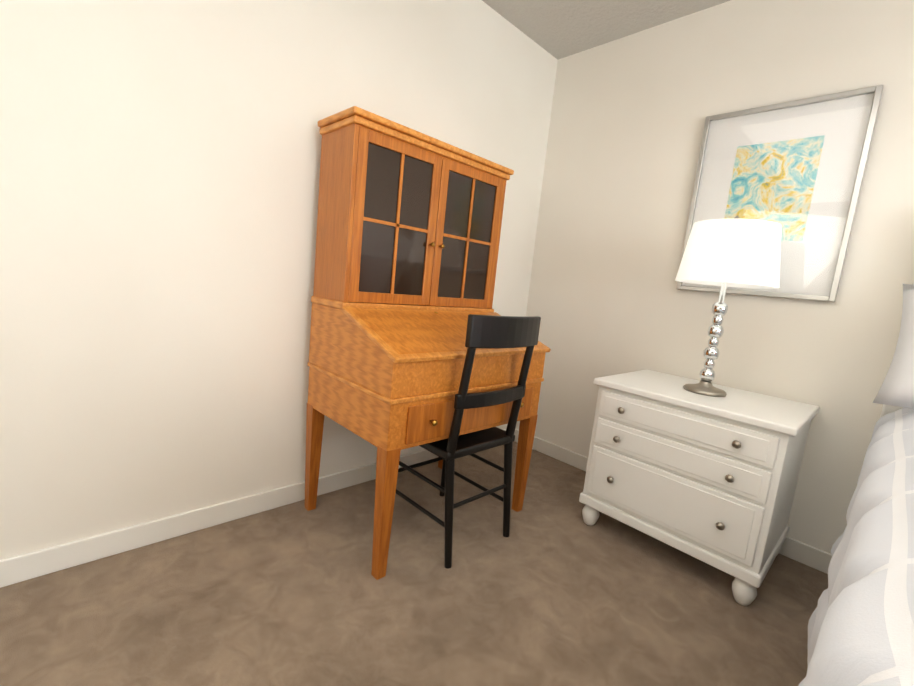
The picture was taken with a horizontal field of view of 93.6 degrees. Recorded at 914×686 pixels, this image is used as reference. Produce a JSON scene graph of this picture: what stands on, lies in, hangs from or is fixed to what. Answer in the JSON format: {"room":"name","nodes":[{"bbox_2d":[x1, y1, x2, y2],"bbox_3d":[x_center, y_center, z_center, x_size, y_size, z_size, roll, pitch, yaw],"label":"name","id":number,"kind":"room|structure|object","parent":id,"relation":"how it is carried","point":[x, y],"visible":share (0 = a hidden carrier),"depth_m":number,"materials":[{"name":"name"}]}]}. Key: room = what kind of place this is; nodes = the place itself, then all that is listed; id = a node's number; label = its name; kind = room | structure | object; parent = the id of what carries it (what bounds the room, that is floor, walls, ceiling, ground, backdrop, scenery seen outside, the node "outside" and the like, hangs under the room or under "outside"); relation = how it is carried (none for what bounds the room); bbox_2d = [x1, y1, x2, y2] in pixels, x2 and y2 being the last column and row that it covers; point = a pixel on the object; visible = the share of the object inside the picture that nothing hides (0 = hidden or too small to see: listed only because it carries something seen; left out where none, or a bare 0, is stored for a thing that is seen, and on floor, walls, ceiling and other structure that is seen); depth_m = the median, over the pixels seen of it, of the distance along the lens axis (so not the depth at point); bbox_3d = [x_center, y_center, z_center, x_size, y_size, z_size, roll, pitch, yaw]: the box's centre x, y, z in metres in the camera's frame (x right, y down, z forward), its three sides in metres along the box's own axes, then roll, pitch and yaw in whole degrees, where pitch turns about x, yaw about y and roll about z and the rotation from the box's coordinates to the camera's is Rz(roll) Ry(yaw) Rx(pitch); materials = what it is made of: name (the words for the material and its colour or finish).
{"room":"bedroom","nodes":[
{"label":"bedroom","id":0,"kind":"room"},
{"bbox_2d":[0,0,557,559],"bbox_3d":[-1.064,-0.544,1.613,4.610,2.690,0.120,-2,11,-44],"label":"wall","id":1,"kind":"structure","parent":0,"point":[158,188],"depth_m":1.63,"materials":[{"name":"paint"}]},
{"bbox_2d":[0,429,505,587],"bbox_3d":[-1.144,0.745,1.750,4.320,0.095,0.018,-2,11,-44],"label":"baseboard","id":2,"kind":"structure","parent":1,"relation":"attached to","point":[29,565],"depth_m":1.72,"materials":[{"name":"white wood"}]},
{"bbox_2d":[0,441,827,685],"bbox_3d":[0.708,1.304,-0.145,4.610,0.100,5.670,-2,11,-44],"label":"floor","id":3,"kind":"structure","parent":0,"point":[553,589],"depth_m":1.51,"materials":[{"name":"carpet"}]},
{"bbox_2d":[305,106,550,579],"bbox_3d":[-0.097,-0.028,2.022,0.956,1.753,0.695,-2,11,-44],"label":"desk","id":4,"kind":"object","parent":3,"relation":"on","point":[409,222],"visible":0.98,"depth_m":1.81,"materials":[{"name":"brown wood"}]},
{"bbox_2d":[396,314,540,568],"bbox_3d":[0.001,0.360,1.950,0.430,1.032,0.533,-2,11,-44],"label":"chair","id":5,"kind":"object","parent":3,"relation":"on","point":[487,331],"visible":0.81,"depth_m":1.75,"materials":[{"name":"black paint"}]},
{"bbox_2d":[579,369,818,605],"bbox_3d":[1.108,0.599,2.057,0.650,0.752,0.790,-2,11,-44],"label":"nightstand","id":6,"kind":"object","parent":3,"relation":"on","point":[709,480],"visible":1,"depth_m":1.80,"materials":[{"name":"white wood"}]},
{"bbox_2d":[675,215,781,396],"bbox_3d":[1.196,-0.168,1.949,0.400,0.805,0.400,-2,11,-44],"label":"lamp","id":7,"kind":"object","parent":6,"relation":"on","point":[736,251],"visible":1,"depth_m":1.79,"materials":[{"name":"white fabric"}]},
{"bbox_2d":[798,282,913,685],"bbox_3d":[1.587,0.439,0.237,2.488,1.675,2.081,-2,11,-44],"label":"bed","id":8,"kind":"object","parent":3,"relation":"on","point":[861,627],"visible":1,"depth_m":0.67,"materials":[{"name":"white fabric"}]},
{"bbox_2d":[482,0,729,59],"bbox_3d":[0.990,-1.444,-0.537,4.610,0.100,5.670,-2,11,-44],"label":"ceiling","id":9,"kind":"structure","parent":0,"point":[558,29],"depth_m":2.43,"materials":[{"name":"white paint"}]},
{"bbox_2d":[515,0,913,553],"bbox_3d":[2.460,-0.128,1.222,0.120,2.690,5.670,-2,11,-44],"label":"wall","id":10,"kind":"structure","parent":0,"point":[629,115],"depth_m":2.26,"materials":[{"name":"paint"}]},
{"bbox_2d":[514,429,831,573],"bbox_3d":[2.265,1.149,1.370,0.018,0.095,5.390,-2,11,-44],"label":"baseboard","id":11,"kind":"structure","parent":10,"relation":"attached to","point":[813,557],"depth_m":2.06,"materials":[{"name":"white wood"}]},
{"bbox_2d":[676,85,883,301],"bbox_3d":[1.497,-0.684,2.083,0.030,0.900,0.670,-2,11,-44],"label":"picture","id":12,"kind":"object","parent":10,"relation":"attached to","point":[795,169],"visible":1,"depth_m":2.00,"materials":[{"name":"silver metal"}]}
]}

